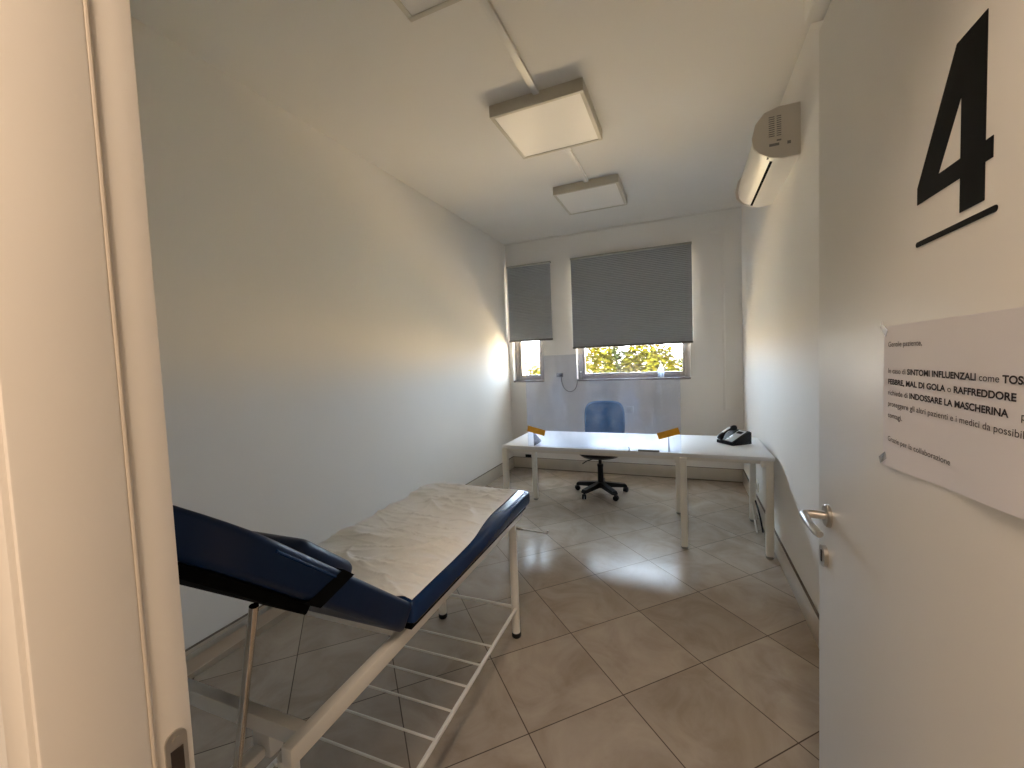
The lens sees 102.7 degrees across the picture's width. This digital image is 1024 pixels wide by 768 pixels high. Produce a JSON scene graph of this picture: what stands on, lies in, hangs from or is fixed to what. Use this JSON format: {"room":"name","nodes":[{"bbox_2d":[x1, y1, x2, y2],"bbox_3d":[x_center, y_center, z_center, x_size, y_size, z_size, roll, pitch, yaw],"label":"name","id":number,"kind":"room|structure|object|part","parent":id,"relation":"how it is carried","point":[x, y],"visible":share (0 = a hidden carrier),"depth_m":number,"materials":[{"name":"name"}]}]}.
{"room":"examination room","nodes":[
{"label":"examination room","id":0,"kind":"room"},
{"bbox_2d":[0,699,7,767],"bbox_3d":[-0.186,-0.077,0.335,5.200,3.107,0.118,-1,3,23],"label":"wall","id":1,"kind":"structure","parent":0,"point":[3,755],"depth_m":0.48,"materials":[{"name":"paint"}]},
{"bbox_2d":[0,0,194,767],"bbox_3d":[-0.004,0.298,0.277,1.092,2.350,0.140,-1,3,23],"label":"trim","id":2,"kind":"structure","parent":1,"relation":"attached to","point":[93,669],"depth_m":0.44,"materials":[{"name":"paint"}]},
{"bbox_3d":[-0.423,0.543,0.525,0.003,0.208,0.024,-1,3,23],"label":"strike plate","id":3,"kind":"part","parent":2,"relation":"part of","materials":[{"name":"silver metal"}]},
{"bbox_2d":[799,0,1023,767],"bbox_3d":[0.605,0.295,0.636,0.109,2.254,0.930,-1,3,23],"label":"door","id":4,"kind":"structure","parent":1,"relation":"in","point":[921,582],"depth_m":0.64,"materials":[{"name":"laminate"}]},
{"bbox_3d":[0.712,0.322,0.951,0.059,0.020,0.140,-1,3,23],"label":"handle","id":5,"kind":"part","parent":4,"relation":"part of","materials":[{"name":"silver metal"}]},
{"bbox_2d":[879,307,1023,519],"bbox_3d":[0.572,0.027,0.552,0.005,0.246,0.361,-1,3,23],"label":"paper notice","id":6,"kind":"object","parent":4,"relation":"attached to","point":[953,409],"visible":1,"depth_m":0.51,"materials":[{"name":"white paper"}]},
{"bbox_2d":[916,8,997,247],"bbox_3d":[0.553,-0.305,0.515,0.001,0.226,0.170,-1,3,23],"label":"number","id":7,"kind":"object","parent":4,"relation":"attached to","point":[966,82],"depth_m":0.49,"materials":[{"name":"black plastic"}]},
{"bbox_2d":[131,16,512,649],"bbox_3d":[-1.060,-0.209,3.471,0.120,3.107,4.992,-1,3,23],"label":"wall","id":8,"kind":"structure","parent":0,"point":[333,336],"depth_m":2.60,"materials":[{"name":"paint"}]},
{"bbox_2d":[185,456,513,678],"bbox_3d":[-0.940,1.264,3.524,0.013,0.154,4.992,-1,3,23],"label":"baseboard","id":9,"kind":"structure","parent":8,"relation":"attached to","point":[491,475],"depth_m":2.25,"materials":[{"name":"stone"}]},
{"bbox_2d":[130,0,810,244],"bbox_3d":[0.376,-1.791,1.738,5.400,0.120,7.520,-1,3,23],"label":"ceiling","id":10,"kind":"structure","parent":0,"point":[679,90],"depth_m":2.36,"materials":[{"name":"paint"}]},
{"bbox_2d":[393,0,461,21],"bbox_3d":[-0.297,-1.653,1.455,0.600,0.073,0.600,-1,3,23],"label":"panel light","id":11,"kind":"object","parent":10,"relation":"attached to","point":[413,10],"visible":1,"depth_m":1.77,"materials":[{"name":"white plastic"}]},
{"bbox_2d":[400,0,446,15],"bbox_3d":[-0.295,-1.623,1.456,0.552,0.006,0.552,-1,3,23],"label":"diffuser","id":12,"kind":"object","parent":11,"relation":"attached to","point":[409,7],"depth_m":1.77,"materials":[{"name":"white plastic"}]},
{"bbox_2d":[478,0,538,94],"bbox_3d":[-0.010,-1.724,2.094,0.040,0.022,0.803,-1,3,23],"label":"cable trunking","id":13,"kind":"object","parent":10,"relation":"attached to","point":[487,6],"visible":1,"depth_m":2.06,"materials":[{"name":"white plastic"}]},
{"bbox_2d":[489,77,601,158],"bbox_3d":[0.248,-1.743,2.749,0.600,0.073,0.600,-1,3,23],"label":"panel light","id":14,"kind":"object","parent":10,"relation":"attached to","point":[562,116],"visible":0.99,"depth_m":2.65,"materials":[{"name":"white plastic"}]},
{"bbox_2d":[565,148,587,182],"bbox_3d":[0.526,-1.813,3.368,0.040,0.022,0.759,-1,3,23],"label":"cable trunking","id":15,"kind":"object","parent":10,"relation":"attached to","point":[569,151],"visible":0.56,"depth_m":3.36,"materials":[{"name":"white plastic"}]},
{"bbox_2d":[553,174,626,214],"bbox_3d":[0.775,-1.831,4.003,0.600,0.073,0.600,-1,3,23],"label":"panel light","id":16,"kind":"object","parent":10,"relation":"attached to","point":[605,192],"visible":0.99,"depth_m":3.89,"materials":[{"name":"white plastic"}]},
{"bbox_2d":[557,184,623,213],"bbox_3d":[0.777,-1.802,4.004,0.552,0.006,0.552,-1,3,23],"label":"diffuser","id":17,"kind":"object","parent":16,"relation":"attached to","point":[588,197],"depth_m":3.95,"materials":[{"name":"white plastic"}]},
{"bbox_2d":[190,467,818,767],"bbox_3d":[0.505,1.429,1.910,5.400,0.120,7.520,-1,3,23],"label":"floor","id":18,"kind":"structure","parent":0,"point":[635,648],"depth_m":2.04,"materials":[{"name":"tile"}]},
{"bbox_2d":[173,490,548,767],"bbox_3d":[-0.452,0.772,1.554,0.706,1.305,1.812,-1,3,21],"label":"examination table","id":19,"kind":"object","parent":18,"relation":"on","point":[280,573],"visible":0.6,"depth_m":0.99,"materials":[{"name":"blue leather"}]},
{"bbox_3d":[-0.698,0.758,1.737,0.030,0.043,1.465,-1,3,21],"label":"rail","id":20,"kind":"part","parent":19,"relation":"part of","materials":[{"name":"white metal"}]},
{"bbox_3d":[-0.700,0.797,1.014,0.483,0.041,0.030,-1,3,21],"label":"cross rail","id":21,"kind":"part","parent":19,"relation":"part of","materials":[{"name":"white metal"}]},
{"bbox_3d":[-0.481,1.127,0.920,0.042,0.626,0.042,-1,3,21],"label":"leg","id":22,"kind":"part","parent":19,"relation":"part of","materials":[{"name":"white metal"}]},
{"bbox_3d":[-0.709,0.449,1.020,0.615,0.584,0.651,-1,3,21],"label":"backrest","id":23,"kind":"part","parent":19,"relation":"part of","materials":[{"name":"blue leather"}]},
{"bbox_2d":[253,531,351,571],"bbox_3d":[-0.715,0.523,1.257,0.400,0.195,0.212,-1,3,21],"label":"cushion","id":24,"kind":"object","parent":19,"relation":"on","point":[306,547],"depth_m":1.15,"materials":[{"name":"blue leather"}]},
{"bbox_3d":[-0.569,0.770,1.356,0.483,0.029,0.025,-1,3,21],"label":"cross rail","id":25,"kind":"part","parent":19,"relation":"part of","materials":[{"name":"white metal"}]},
{"bbox_2d":[266,593,516,767],"bbox_3d":[-0.445,1.255,1.657,0.498,0.018,1.400,-1,3,21],"label":"shelf","id":26,"kind":"object","parent":19,"relation":"attached to","point":[435,740],"depth_m":1.65,"materials":[{"name":"white metal"}]},
{"bbox_3d":[-0.219,0.749,1.553,0.030,0.043,1.465,-1,3,21],"label":"rail","id":27,"kind":"part","parent":19,"relation":"part of","materials":[{"name":"white metal"}]},
{"bbox_2d":[316,482,517,599],"bbox_3d":[-0.406,0.631,1.848,0.633,0.075,1.072,-1,3,21],"label":"paper","id":28,"kind":"object","parent":19,"relation":"on","point":[398,550],"visible":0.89,"depth_m":1.68,"materials":[{"name":"white paper"}]},
{"bbox_3d":[-0.420,1.046,2.404,0.042,0.626,0.042,-1,3,21],"label":"leg","id":29,"kind":"part","parent":19,"relation":"part of","materials":[{"name":"white metal"}]},
{"bbox_3d":[-0.383,0.662,1.852,0.619,0.078,1.108,-1,3,21],"label":"seat mattress","id":30,"kind":"part","parent":19,"relation":"part of","materials":[{"name":"blue plastic"}]},
{"bbox_3d":[0.011,1.039,2.210,0.042,0.626,0.042,-1,3,21],"label":"leg","id":31,"kind":"part","parent":19,"relation":"part of","materials":[{"name":"white metal"}]},
{"bbox_3d":[-0.140,0.805,2.341,0.689,0.078,0.126,-1,3,21],"label":"paper roll rod","id":32,"kind":"part","parent":19,"relation":"part of","materials":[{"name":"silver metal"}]},
{"bbox_2d":[572,401,628,500],"bbox_3d":[0.977,0.708,4.538,0.636,1.000,0.606,-1,3,21],"label":"office chair","id":33,"kind":"object","parent":18,"relation":"on","point":[599,416],"visible":0.72,"depth_m":4.65,"materials":[{"name":"plastic"}]},
{"bbox_3d":[1.069,0.429,4.723,0.456,0.470,0.116,-1,3,21],"label":"backrest","id":34,"kind":"part","parent":33,"relation":"part of","materials":[{"name":"blue fabric"}]},
{"bbox_2d":[502,431,774,559],"bbox_3d":[1.046,0.882,3.679,2.117,0.740,0.815,-1,3,23],"label":"office desk","id":35,"kind":"object","parent":18,"relation":"on","point":[691,447],"visible":0.84,"depth_m":3.45,"materials":[{"name":"laminate"}]},
{"bbox_3d":[-0.048,0.928,3.741,0.049,0.696,0.049,-1,3,23],"label":"leg","id":36,"kind":"part","parent":35,"relation":"part of","materials":[{"name":"white metal"}]},
{"bbox_3d":[0.244,0.882,4.400,0.049,0.696,0.049,-1,3,23],"label":"leg","id":37,"kind":"part","parent":35,"relation":"part of","materials":[{"name":"white metal"}]},
{"bbox_2d":[525,350,680,452],"bbox_3d":[0.744,0.137,3.469,1.263,0.790,0.204,-1,3,23],"label":"shield","id":38,"kind":"object","parent":35,"relation":"on","point":[675,431],"visible":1,"depth_m":3.36,"materials":[{"name":"clear plastic"}]},
{"bbox_3d":[1.018,0.565,3.675,2.070,0.050,0.756,-1,3,23],"label":"under frame","id":39,"kind":"part","parent":35,"relation":"part of","materials":[{"name":"white metal"}]},
{"bbox_2d":[638,449,659,451],"bbox_3d":[1.078,0.525,3.232,0.160,0.016,0.023,-1,3,23],"label":"name plate","id":40,"kind":"object","parent":35,"relation":"on","point":[641,450],"visible":1,"depth_m":3.23,"materials":[{"name":"grey plastic"}]},
{"bbox_3d":[1.562,0.858,3.844,0.049,0.696,0.049,-1,3,23],"label":"leg","id":41,"kind":"part","parent":35,"relation":"part of","materials":[{"name":"white metal"}]},
{"bbox_3d":[1.321,0.905,3.150,0.049,0.696,0.049,-1,3,23],"label":"leg","id":42,"kind":"part","parent":35,"relation":"part of","materials":[{"name":"white metal"}]},
{"bbox_2d":[717,425,751,445],"bbox_3d":[1.842,0.424,3.394,0.208,0.139,0.214,-3,3,-15],"label":"desk telephone","id":43,"kind":"object","parent":35,"relation":"on","point":[734,436],"visible":1,"depth_m":3.37,"materials":[{"name":"black plastic"}]},
{"bbox_3d":[1.847,0.428,3.385,0.149,0.075,0.077,-3,3,-15],"label":"plate","id":44,"kind":"part","parent":43,"relation":"part of","materials":[{"name":"silver metal"}]},
{"bbox_3d":[2.119,0.849,3.609,0.049,0.696,0.049,-1,3,23],"label":"leg","id":45,"kind":"part","parent":35,"relation":"part of","materials":[{"name":"white metal"}]},
{"bbox_3d":[1.848,0.895,2.940,0.049,0.696,0.049,-1,3,23],"label":"leg","id":46,"kind":"part","parent":35,"relation":"part of","materials":[{"name":"white metal"}]},
{"bbox_2d":[505,208,743,468],"bbox_3d":[1.341,-0.404,5.324,3.109,3.107,0.300,-1,3,23],"label":"wall","id":47,"kind":"structure","parent":0,"point":[548,406],"depth_m":4.99,"materials":[{"name":"paint"}]},
{"bbox_2d":[514,341,543,381],"bbox_3d":[0.240,-0.788,5.699,0.447,1.517,0.212,-1,3,23],"label":"window","id":48,"kind":"structure","parent":47,"relation":"in","point":[520,377],"depth_m":5.76,"materials":[{"name":"metal"}]},
{"bbox_3d":[0.270,-0.043,5.739,0.447,0.024,0.212,-1,3,23],"label":"sill","id":49,"kind":"part","parent":48,"relation":"part of","materials":[{"name":"stone"}]},
{"bbox_3d":[0.249,-0.797,5.720,0.323,1.383,0.040,-1,3,23],"label":"sash","id":50,"kind":"part","parent":48,"relation":"part of","materials":[{"name":"glass"}]},
{"bbox_2d":[506,261,552,342],"bbox_3d":[0.238,-1.097,5.551,0.622,1.035,0.042,-1,3,23],"label":"blind","id":51,"kind":"object","parent":47,"relation":"attached to","point":[529,285],"visible":1,"depth_m":5.54,"materials":[{"name":"fabric"}]},
{"bbox_3d":[0.218,-1.601,5.524,0.622,0.024,0.042,-1,3,23],"label":"head rail","id":52,"kind":"part","parent":51,"relation":"part of","materials":[{"name":"grey metal"}]},
{"bbox_3d":[0.255,-0.592,5.571,0.622,0.024,0.026,-1,3,23],"label":"rail","id":53,"kind":"part","parent":51,"relation":"part of","materials":[{"name":"grey metal"}]},
{"bbox_2d":[504,206,740,245],"bbox_3d":[1.217,-1.934,5.095,2.869,0.018,0.020,-1,3,23],"label":"trim","id":54,"kind":"structure","parent":47,"relation":"attached to","point":[739,206],"depth_m":5.00,"materials":[{"name":"white plastic"}]},
{"bbox_2d":[514,456,742,482],"bbox_3d":[1.338,1.080,5.257,2.843,0.154,0.017,-1,3,23],"label":"baseboard","id":55,"kind":"structure","parent":47,"relation":"attached to","point":[636,469],"depth_m":5.17,"materials":[{"name":"stone"}]},
{"bbox_3d":[1.336,1.005,5.255,2.843,0.004,0.013,-1,3,23],"label":"skirting","id":56,"kind":"part","parent":55,"relation":"part of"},
{"bbox_2d":[625,406,633,412],"bbox_3d":[1.474,0.321,5.146,0.104,0.084,0.018,-1,3,23],"label":"wall switch plate","id":57,"kind":"object","parent":47,"relation":"attached to","point":[628,409],"visible":1,"depth_m":5.14,"materials":[{"name":"white plastic"}]},
{"bbox_2d":[570,241,692,348],"bbox_3d":[1.438,-1.051,5.050,1.438,1.165,0.042,-1,3,23],"label":"blind","id":58,"kind":"object","parent":47,"relation":"attached to","point":[643,296],"visible":1,"depth_m":5.02,"materials":[{"name":"fabric"}]},
{"bbox_3d":[1.415,-1.621,5.019,1.438,0.024,0.042,-1,3,23],"label":"head rail","id":59,"kind":"part","parent":58,"relation":"part of","materials":[{"name":"grey metal"}]},
{"bbox_3d":[1.458,-0.482,5.072,1.438,0.024,0.026,-1,3,23],"label":"rail","id":60,"kind":"part","parent":58,"relation":"part of","materials":[{"name":"grey metal"}]},
{"bbox_2d":[578,343,690,380],"bbox_3d":[1.495,-0.810,5.170,1.371,1.517,0.212,-1,3,23],"label":"window","id":61,"kind":"structure","parent":47,"relation":"in","point":[686,362],"depth_m":5.15,"materials":[{"name":"metal"}]},
{"bbox_3d":[1.525,-0.066,5.209,1.371,0.024,0.212,-1,3,23],"label":"sill","id":62,"kind":"part","parent":61,"relation":"part of","materials":[{"name":"stone"}]},
{"bbox_2d":[658,361,663,377],"bbox_3d":[1.825,-0.182,5.021,0.074,0.205,0.076,-1,3,23],"label":"pump bottle","id":63,"kind":"object","parent":61,"relation":"on","point":[660,364],"visible":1,"depth_m":5.02,"materials":[{"name":"clear plastic"}]},
{"bbox_2d":[710,227,725,409],"bbox_3d":[2.366,-0.734,4.702,0.140,2.080,0.008,-1,3,23],"label":"junction cover","id":64,"kind":"object","parent":47,"relation":"attached to","point":[719,229],"visible":1,"depth_m":4.67,"materials":[{"name":"paint"}]},
{"bbox_3d":[2.311,-1.741,4.654,0.110,0.060,0.008,-1,3,23],"label":"plate","id":65,"kind":"part","parent":64,"relation":"part of","materials":[{"name":"paint"}]},
{"bbox_2d":[741,0,831,612],"bbox_3d":[1.693,-0.257,2.309,0.120,3.107,4.992,-1,3,23],"label":"wall","id":66,"kind":"structure","parent":0,"point":[780,239],"depth_m":2.53,"materials":[{"name":"paint"}]},
{"bbox_2d":[751,479,763,532],"bbox_3d":[2.141,1.059,3.603,0.080,0.302,0.597,-1,3,27],"label":"lead","id":67,"kind":"object","parent":66,"relation":"attached to","point":[757,482],"visible":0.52,"depth_m":3.48,"materials":[{"name":"white plastic"}]},
{"bbox_2d":[735,101,800,206],"bbox_3d":[1.634,-1.428,2.671,0.233,0.286,0.836,-1,3,23],"label":"air conditioner","id":68,"kind":"object","parent":66,"relation":"attached to","point":[775,149],"visible":1,"depth_m":2.33,"materials":[{"name":"white plastic"}]},
{"bbox_3d":[1.642,-1.429,2.669,0.215,0.286,0.811,-1,3,23],"label":"casing","id":69,"kind":"part","parent":68,"relation":"part of","materials":[{"name":"white plastic"}]},
{"bbox_2d":[769,115,780,136],"bbox_3d":[1.468,-1.439,2.288,0.060,0.108,0.002,-1,3,23],"label":"grille","id":70,"kind":"object","parent":68,"relation":"attached to","point":[774,120],"depth_m":2.29,"materials":[{"name":"grey plastic"}]},
{"bbox_2d":[743,469,818,647],"bbox_3d":[1.691,1.217,2.413,0.013,0.154,4.992,-1,3,23],"label":"baseboard","id":71,"kind":"structure","parent":66,"relation":"attached to","point":[806,604],"depth_m":2.49,"materials":[{"name":"stone"}]},
{"bbox_2d":[804,0,830,24],"bbox_3d":[1.170,-1.678,1.380,0.075,0.132,1.060,-1,3,23],"label":"duct","id":72,"kind":"object","parent":66,"relation":"attached to","point":[814,10],"visible":1,"depth_m":1.81,"materials":[{"name":"white plastic"}]},
{"label":"outside","id":73,"kind":"structure","parent":0,"visible":0},
{"bbox_3d":[8.300,1.285,32.475,34.000,0.040,40.000,-1,3,23],"label":"meadow","id":74,"kind":"object","parent":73,"visible":0},
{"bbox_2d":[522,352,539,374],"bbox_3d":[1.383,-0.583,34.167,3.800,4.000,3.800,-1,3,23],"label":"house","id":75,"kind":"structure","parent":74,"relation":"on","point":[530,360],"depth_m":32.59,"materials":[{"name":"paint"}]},
{"bbox_2d":[527,366,539,374],"bbox_3d":[0.961,0.886,15.097,1.336,3.137,1.328,-1,3,23],"label":"tree","id":76,"kind":"object","parent":74,"relation":"on","point":[536,371],"visible":0.06,"depth_m":14.97,"materials":[{"name":"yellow plant"}]},
{"bbox_2d":[585,347,617,372],"bbox_3d":[3.009,0.409,14.200,1.370,4.017,1.387,-1,3,23],"label":"tree","id":77,"kind":"object","parent":74,"relation":"on","point":[603,352],"visible":0.23,"depth_m":13.89,"materials":[{"name":"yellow plant"}]},
{"bbox_2d":[602,346,628,372],"bbox_3d":[4.204,0.147,16.282,1.319,4.223,1.349,-1,3,23],"label":"tree","id":78,"kind":"object","parent":74,"relation":"on","point":[618,356],"visible":0.09,"depth_m":15.95,"materials":[{"name":"green plant"}]},
{"bbox_2d":[620,345,660,372],"bbox_3d":[4.620,0.331,14.393,1.688,4.024,1.667,-1,3,23],"label":"tree","id":79,"kind":"object","parent":74,"relation":"on","point":[633,356],"visible":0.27,"depth_m":14.08,"materials":[{"name":"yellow plant"}]},
{"bbox_2d":[645,344,681,371],"bbox_3d":[4.673,0.589,12.643,1.245,3.691,1.244,-1,3,23],"label":"tree","id":80,"kind":"object","parent":74,"relation":"on","point":[664,356],"visible":0.18,"depth_m":12.42,"materials":[{"name":"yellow plant"}]},
{"bbox_2d":[674,351,682,370],"bbox_3d":[6.272,0.502,14.364,1.527,3.555,1.500,-1,3,23],"label":"tree","id":81,"kind":"object","parent":74,"relation":"on","point":[679,354],"visible":0.02,"depth_m":14.24,"materials":[{"name":"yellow plant"}]}
]}

